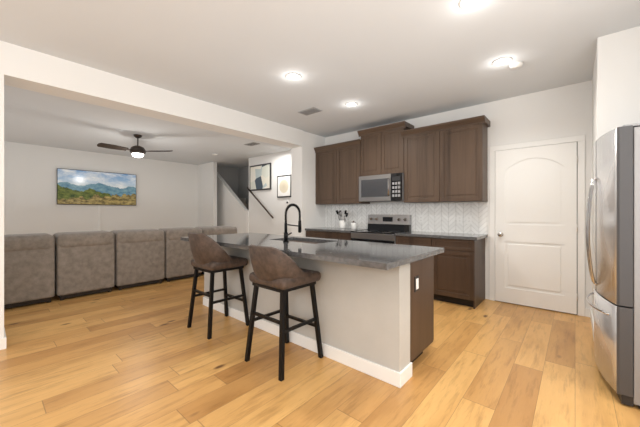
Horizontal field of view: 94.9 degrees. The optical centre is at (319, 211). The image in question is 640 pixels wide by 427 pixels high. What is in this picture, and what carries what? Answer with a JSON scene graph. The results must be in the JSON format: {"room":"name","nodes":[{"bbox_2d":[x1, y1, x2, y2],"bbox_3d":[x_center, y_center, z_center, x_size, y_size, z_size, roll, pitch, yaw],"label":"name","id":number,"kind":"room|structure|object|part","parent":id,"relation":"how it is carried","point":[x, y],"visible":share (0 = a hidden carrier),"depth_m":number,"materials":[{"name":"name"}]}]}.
{"room":"kitchen","nodes":[
{"label":"kitchen","id":0,"kind":"room"},
{"bbox_2d":[0,40,3,337],"bbox_3d":[-4.192,-0.150,1.412,0.320,2.800,3.630,0,0,41],"label":"wall","id":1,"kind":"structure","parent":0,"point":[1,189],"depth_m":2.66,"materials":[{"name":"paint"}]},
{"bbox_2d":[0,336,5,349],"bbox_3d":[-4.029,1.200,1.345,0.014,0.100,3.544,0,0,41],"label":"baseboard","id":2,"kind":"structure","parent":1,"relation":"attached to","point":[2,340],"depth_m":2.66,"materials":[{"name":"white wood"}]},
{"bbox_2d":[4,141,197,234],"bbox_3d":[-6.776,-0.150,6.778,0.120,2.800,8.340,0,0,41],"label":"wall","id":3,"kind":"structure","parent":0,"point":[166,194],"depth_m":7.58,"materials":[{"name":"paint"}]},
{"bbox_2d":[57,168,135,205],"bbox_3d":[-5.814,-0.610,7.744,0.056,0.880,1.700,0,0,41],"label":"tv","id":4,"kind":"object","parent":3,"relation":"attached to","point":[79,187],"visible":0.96,"depth_m":7.64,"materials":[{"name":"plastic"}]},
{"bbox_2d":[98,205,99,230],"bbox_3d":[-5.832,0.388,7.753,0.018,1.505,0.050,0,0,41],"label":"cord cover","id":5,"kind":"object","parent":3,"relation":"attached to","point":[98,217],"visible":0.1,"depth_m":7.74,"materials":[{"name":"white plastic"}]},
{"bbox_2d":[198,162,216,226],"bbox_3d":[-3.656,-0.150,9.512,1.000,2.800,0.120,0,0,41],"label":"wall","id":6,"kind":"structure","parent":0,"point":[207,194],"depth_m":9.38,"materials":[{"name":"paint"}]},
{"bbox_2d":[217,166,237,196],"bbox_3d":[-3.354,-0.150,10.104,0.120,2.800,1.170,0,0,41],"label":"wall","id":7,"kind":"structure","parent":0,"point":[236,180],"depth_m":10.27,"materials":[{"name":"grey paint"}]},
{"bbox_2d":[217,172,248,232],"bbox_3d":[-2.760,-0.037,9.229,1.925,2.575,0.180,0,0,41],"label":"wall","id":8,"kind":"structure","parent":0,"point":[232,210],"depth_m":9.23,"materials":[{"name":"paint"}]},
{"bbox_2d":[238,167,248,203],"bbox_3d":[-1.181,-0.150,9.083,7.300,2.800,0.120,0,0,41],"label":"wall","id":9,"kind":"structure","parent":0,"point":[243,173],"depth_m":10.31,"materials":[{"name":"grey paint"}]},
{"bbox_2d":[249,150,290,235],"bbox_3d":[-0.550,-0.150,7.286,3.990,2.800,0.145,0,0,41],"label":"wall","id":10,"kind":"structure","parent":0,"point":[261,220],"depth_m":7.89,"materials":[{"name":"paint"}]},
{"bbox_3d":[-1.670,-0.950,8.184,0.940,0.720,0.032,0,0,41],"label":"framed artwork","id":11,"kind":"part","parent":10,"relation":"part of"},
{"bbox_2d":[247,187,273,218],"bbox_3d":[-1.671,-0.260,8.160,1.176,0.893,0.078,0,0,41],"label":"handrail","id":12,"kind":"object","parent":10,"relation":"attached to","point":[272,217],"visible":1,"depth_m":8.09,"materials":[{"name":"black metal"}]},
{"bbox_3d":[-0.916,-0.645,7.528,0.540,0.570,0.032,0,0,41],"label":"framed artwork","id":13,"kind":"part","parent":10,"relation":"part of"},
{"bbox_2d":[291,131,325,236],"bbox_3d":[-0.188,-0.150,6.033,0.300,2.800,0.820,0,0,41],"label":"wall","id":14,"kind":"structure","parent":0,"point":[303,177],"depth_m":5.76,"materials":[{"name":"paint"}]},
{"bbox_2d":[4,42,302,147],"bbox_3d":[-1.725,-1.400,4.249,0.320,0.300,3.890,0,0,41],"label":"header","id":15,"kind":"object","parent":14,"relation":"attached to","point":[31,70],"visible":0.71,"depth_m":3.44,"materials":[{"name":"paint"}]},
{"bbox_2d":[0,273,639,426],"bbox_3d":[-1.920,1.300,4.650,15.000,0.100,11.500,0,0,41],"label":"floor","id":16,"kind":"structure","parent":0,"point":[141,356],"depth_m":2.25,"materials":[{"name":"brown wood"}]},
{"bbox_2d":[4,226,236,308],"bbox_3d":[-3.311,0.782,5.235,1.074,0.935,4.043,0,0,41],"label":"sofa","id":17,"kind":"object","parent":16,"relation":"on","point":[41,267],"visible":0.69,"depth_m":4.36,"materials":[{"name":"fabric"}]},
{"bbox_2d":[187,232,248,338],"bbox_3d":[-1.122,0.733,3.175,0.462,1.034,0.542,0,0,41],"label":"stool","id":18,"kind":"object","parent":16,"relation":"on","point":[211,256],"visible":1,"depth_m":3.01,"materials":[{"name":"brown leather"}]},
{"bbox_2d":[239,198,248,209],"bbox_3d":[-2.166,0.395,9.348,2.295,1.710,0.767,0,0,41],"label":"stairs","id":19,"kind":"structure","parent":16,"relation":"on","point":[243,200],"depth_m":10.09,"materials":[{"name":"carpet"}]},
{"bbox_2d":[244,244,322,380],"bbox_3d":[-0.317,0.758,2.470,0.461,0.984,0.528,0,0,41],"label":"stool","id":20,"kind":"object","parent":16,"relation":"on","point":[283,274],"visible":1,"depth_m":2.30,"materials":[{"name":"brown leather"}]},
{"bbox_2d":[306,230,328,238],"bbox_3d":[0.144,0.807,5.725,0.599,0.885,0.604,0,0,41],"label":"base cabinet","id":21,"kind":"object","parent":16,"relation":"on","point":[309,233],"depth_m":5.48,"materials":[{"name":"brown wood"}]},
{"bbox_2d":[305,226,352,233],"bbox_3d":[0.316,0.345,5.561,1.075,0.040,0.627,0,0,41],"label":"countertop","id":22,"kind":"structure","parent":21,"relation":"on","point":[332,229],"depth_m":5.30,"materials":[{"name":"grey stone"}]},
{"bbox_2d":[336,210,347,228],"bbox_3d":[0.434,0.149,5.593,0.273,0.350,0.156,0,0,41],"label":"utensil crock","id":23,"kind":"object","parent":22,"relation":"on","point":[342,224],"visible":1,"depth_m":5.56,"materials":[{"name":"ceramic"}]},
{"bbox_2d":[351,221,356,228],"bbox_3d":[0.630,0.247,5.481,0.110,0.152,0.110,0,0,41],"label":"canister","id":24,"kind":"object","parent":22,"relation":"on","point":[353,225],"visible":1,"depth_m":5.43,"materials":[{"name":"ceramic"}]},
{"bbox_2d":[203,241,439,387],"bbox_3d":[-0.273,0.807,3.265,2.833,0.884,0.699,0,0,41],"label":"kitchen island","id":25,"kind":"object","parent":16,"relation":"on","point":[375,303],"depth_m":2.38,"materials":[{"name":"white paint"}]},
{"bbox_2d":[180,233,443,268],"bbox_3d":[-0.331,0.345,3.179,2.900,0.040,1.065,0,0,41],"label":"island countertop","id":26,"kind":"structure","parent":25,"relation":"on","point":[369,255],"depth_m":2.51,"materials":[{"name":"grey stone"}]},
{"bbox_2d":[283,204,301,241],"bbox_3d":[-0.276,0.117,3.182,0.118,0.413,0.260,0,0,41],"label":"faucet","id":27,"kind":"object","parent":26,"relation":"on","point":[286,234],"visible":1,"depth_m":3.15,"materials":[{"name":"black metal"}]},
{"bbox_2d":[329,230,357,239],"bbox_3d":[0.503,0.807,5.413,0.599,0.885,0.604,0,0,41],"label":"base cabinet","id":28,"kind":"object","parent":16,"relation":"on","point":[331,236],"depth_m":5.13,"materials":[{"name":"brown wood"}]},
{"bbox_2d":[351,214,410,243],"bbox_3d":[1.004,0.652,4.912,0.798,1.195,0.676,0,0,41],"label":"range","id":29,"kind":"object","parent":16,"relation":"on","point":[383,228],"visible":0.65,"depth_m":4.92,"materials":[{"name":"metal"}]},
{"bbox_2d":[395,234,436,299],"bbox_3d":[1.572,0.807,4.484,0.606,0.885,0.604,0,0,41],"label":"base cabinet","id":30,"kind":"object","parent":16,"relation":"on","point":[430,242],"depth_m":4.15,"materials":[{"name":"brown wood"}]},
{"bbox_2d":[437,238,484,308],"bbox_3d":[1.936,0.807,4.168,0.606,0.885,0.604,0,0,41],"label":"base cabinet","id":31,"kind":"object","parent":16,"relation":"on","point":[459,270],"depth_m":3.90,"materials":[{"name":"brown wood"}]},
{"bbox_2d":[397,230,487,241],"bbox_3d":[1.760,0.345,4.306,1.123,0.040,0.627,0,0,41],"label":"countertop","id":32,"kind":"structure","parent":31,"relation":"on","point":[413,233],"depth_m":4.15,"materials":[{"name":"grey stone"}]},
{"bbox_2d":[586,123,639,408],"bbox_3d":[2.436,0.345,2.026,0.890,1.809,0.820,0,0,36],"label":"fridge","id":33,"kind":"object","parent":16,"relation":"on","point":[615,187],"visible":1,"depth_m":1.90,"materials":[{"name":"metal"}]},
{"bbox_2d":[0,0,639,167],"bbox_3d":[-1.920,-1.600,4.650,15.000,0.100,11.500,0,0,41],"label":"ceiling","id":34,"kind":"structure","parent":0,"point":[381,62],"depth_m":2.95,"materials":[{"name":"paint"}]},
{"bbox_2d":[97,134,172,157],"bbox_3d":[-3.808,-1.323,5.915,1.231,0.455,1.183,0,0,41],"label":"ceiling fan","id":35,"kind":"object","parent":34,"relation":"hanging from","point":[136,151],"visible":1,"depth_m":5.85,"materials":[{"name":"black metal"}]},
{"bbox_2d":[244,142,259,145],"bbox_3d":[-1.563,-1.544,6.738,0.360,0.010,0.200,0,0,41],"label":"ceiling vent","id":36,"kind":"object","parent":34,"relation":"in","point":[251,144],"visible":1,"depth_m":6.75,"materials":[{"name":"plastic"}]},
{"bbox_2d":[286,73,300,79],"bbox_3d":[-0.306,-1.545,3.367,0.176,0.008,0.176,0,0,41],"label":"recessed light","id":37,"kind":"object","parent":34,"relation":"in","point":[292,76],"visible":1,"depth_m":3.36,"materials":[{"name":"white plastic"}]},
{"bbox_2d":[298,107,322,115],"bbox_3d":[-0.154,-1.541,4.533,0.340,0.016,0.200,0,0,41],"label":"ceiling vent","id":38,"kind":"object","parent":34,"relation":"in","point":[309,111],"visible":0.98,"depth_m":4.52,"materials":[{"name":"plastic"}]},
{"bbox_2d":[345,102,357,106],"bbox_3d":[0.455,-1.545,4.242,0.176,0.008,0.176,0,0,41],"label":"recessed light","id":39,"kind":"object","parent":34,"relation":"in","point":[351,104],"visible":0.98,"depth_m":4.24,"materials":[{"name":"white plastic"}]},
{"bbox_2d":[459,0,484,9],"bbox_3d":[1.118,-1.545,2.155,0.176,0.008,0.176,0,0,41],"label":"recessed light","id":40,"kind":"object","parent":34,"relation":"in","point":[467,4],"visible":1,"depth_m":2.18,"materials":[{"name":"white plastic"}]},
{"bbox_2d":[492,57,511,65],"bbox_3d":[1.879,-1.545,3.030,0.176,0.008,0.176,0,0,41],"label":"recessed light","id":41,"kind":"object","parent":34,"relation":"in","point":[502,61],"visible":1,"depth_m":3.02,"materials":[{"name":"white plastic"}]},
{"bbox_2d":[509,61,522,68],"bbox_3d":[2.060,-1.532,3.086,0.124,0.034,0.124,0,0,41],"label":"smoke detector","id":42,"kind":"object","parent":34,"relation":"attached to","point":[516,65],"visible":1,"depth_m":3.05,"materials":[{"name":"white plastic"}]},
{"bbox_2d":[326,80,591,308],"bbox_3d":[1.702,-0.150,4.854,4.100,2.800,0.120,0,0,41],"label":"wall","id":43,"kind":"structure","parent":0,"point":[561,112],"depth_m":3.82,"materials":[{"name":"paint"}]},
{"bbox_2d":[314,143,349,204],"bbox_3d":[0.238,-0.708,5.833,0.599,1.133,0.316,0,0,41],"label":"upper cabinet","id":44,"kind":"object","parent":43,"relation":"attached to","point":[326,157],"depth_m":5.71,"materials":[{"name":"brown wood"}]},
{"bbox_2d":[338,139,369,203],"bbox_3d":[0.597,-0.708,5.521,0.598,1.133,0.316,0,0,41],"label":"upper cabinet","id":45,"kind":"object","parent":43,"relation":"attached to","point":[350,152],"depth_m":5.36,"materials":[{"name":"brown wood"}]},
{"bbox_2d":[358,127,385,175],"bbox_3d":[1.000,-1.022,5.171,0.468,0.806,0.316,0,0,41],"label":"upper cabinet","id":46,"kind":"object","parent":43,"relation":"attached to","point":[373,139],"depth_m":5.02,"materials":[{"name":"brown wood"}]},
{"bbox_2d":[359,173,403,201],"bbox_3d":[1.094,-0.392,5.016,0.802,0.441,0.428,0,0,41],"label":"microwave","id":47,"kind":"object","parent":46,"relation":"attached to","point":[383,188],"visible":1,"depth_m":4.86,"materials":[{"name":"silver metal"}]},
{"bbox_2d":[386,121,413,174],"bbox_3d":[1.261,-1.022,4.944,0.468,0.806,0.316,0,0,41],"label":"upper cabinet","id":48,"kind":"object","parent":43,"relation":"attached to","point":[395,132],"depth_m":4.76,"materials":[{"name":"brown wood"}]},
{"bbox_2d":[404,123,445,202],"bbox_3d":[1.671,-0.708,4.587,0.620,1.133,0.316,0,0,41],"label":"upper cabinet","id":49,"kind":"object","parent":43,"relation":"attached to","point":[444,162],"depth_m":4.44,"materials":[{"name":"brown wood"}]},
{"bbox_2d":[457,215,461,223],"bbox_3d":[2.098,0.120,4.410,0.072,0.120,0.008,0,0,41],"label":"electrical outlet plate","id":50,"kind":"object","parent":43,"relation":"attached to","point":[459,218],"visible":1,"depth_m":4.41,"materials":[{"name":"white plastic"}]},
{"bbox_2d":[446,115,489,201],"bbox_3d":[2.047,-0.708,4.260,0.620,1.133,0.316,0,0,41],"label":"upper cabinet","id":51,"kind":"object","parent":43,"relation":"attached to","point":[466,139],"depth_m":4.08,"materials":[{"name":"brown wood"}]},
{"bbox_2d":[466,216,471,223],"bbox_3d":[2.196,0.120,4.324,0.072,0.120,0.008,0,0,41],"label":"electrical outlet plate","id":52,"kind":"object","parent":43,"relation":"attached to","point":[468,219],"visible":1,"depth_m":4.32,"materials":[{"name":"white plastic"}]},
{"bbox_2d":[495,142,577,313],"bbox_3d":[2.754,0.200,3.791,0.863,2.076,0.098,0,0,41],"label":"door","id":53,"kind":"structure","parent":43,"relation":"in","point":[536,227],"depth_m":3.78,"materials":[{"name":"white wood"}]},
{"bbox_2d":[489,135,584,315],"bbox_3d":[2.779,0.168,3.825,1.005,2.165,0.020,0,0,41],"label":"door frame","id":54,"kind":"structure","parent":43,"relation":"attached to","point":[579,140],"depth_m":3.54,"materials":[{"name":"white wood"}]},
{"bbox_2d":[592,26,639,317],"bbox_3d":[3.316,-0.150,2.709,1.150,2.800,1.240,0,0,41],"label":"wall","id":55,"kind":"structure","parent":0,"point":[616,88],"depth_m":2.55,"materials":[{"name":"paint"}]},
{"bbox_2d":[588,308,593,338],"bbox_3d":[2.830,1.200,3.043,0.020,0.100,1.134,0,0,41],"label":"baseboard","id":56,"kind":"structure","parent":55,"relation":"attached to","point":[588,312],"depth_m":3.23,"materials":[{"name":"white wood"}]}
]}

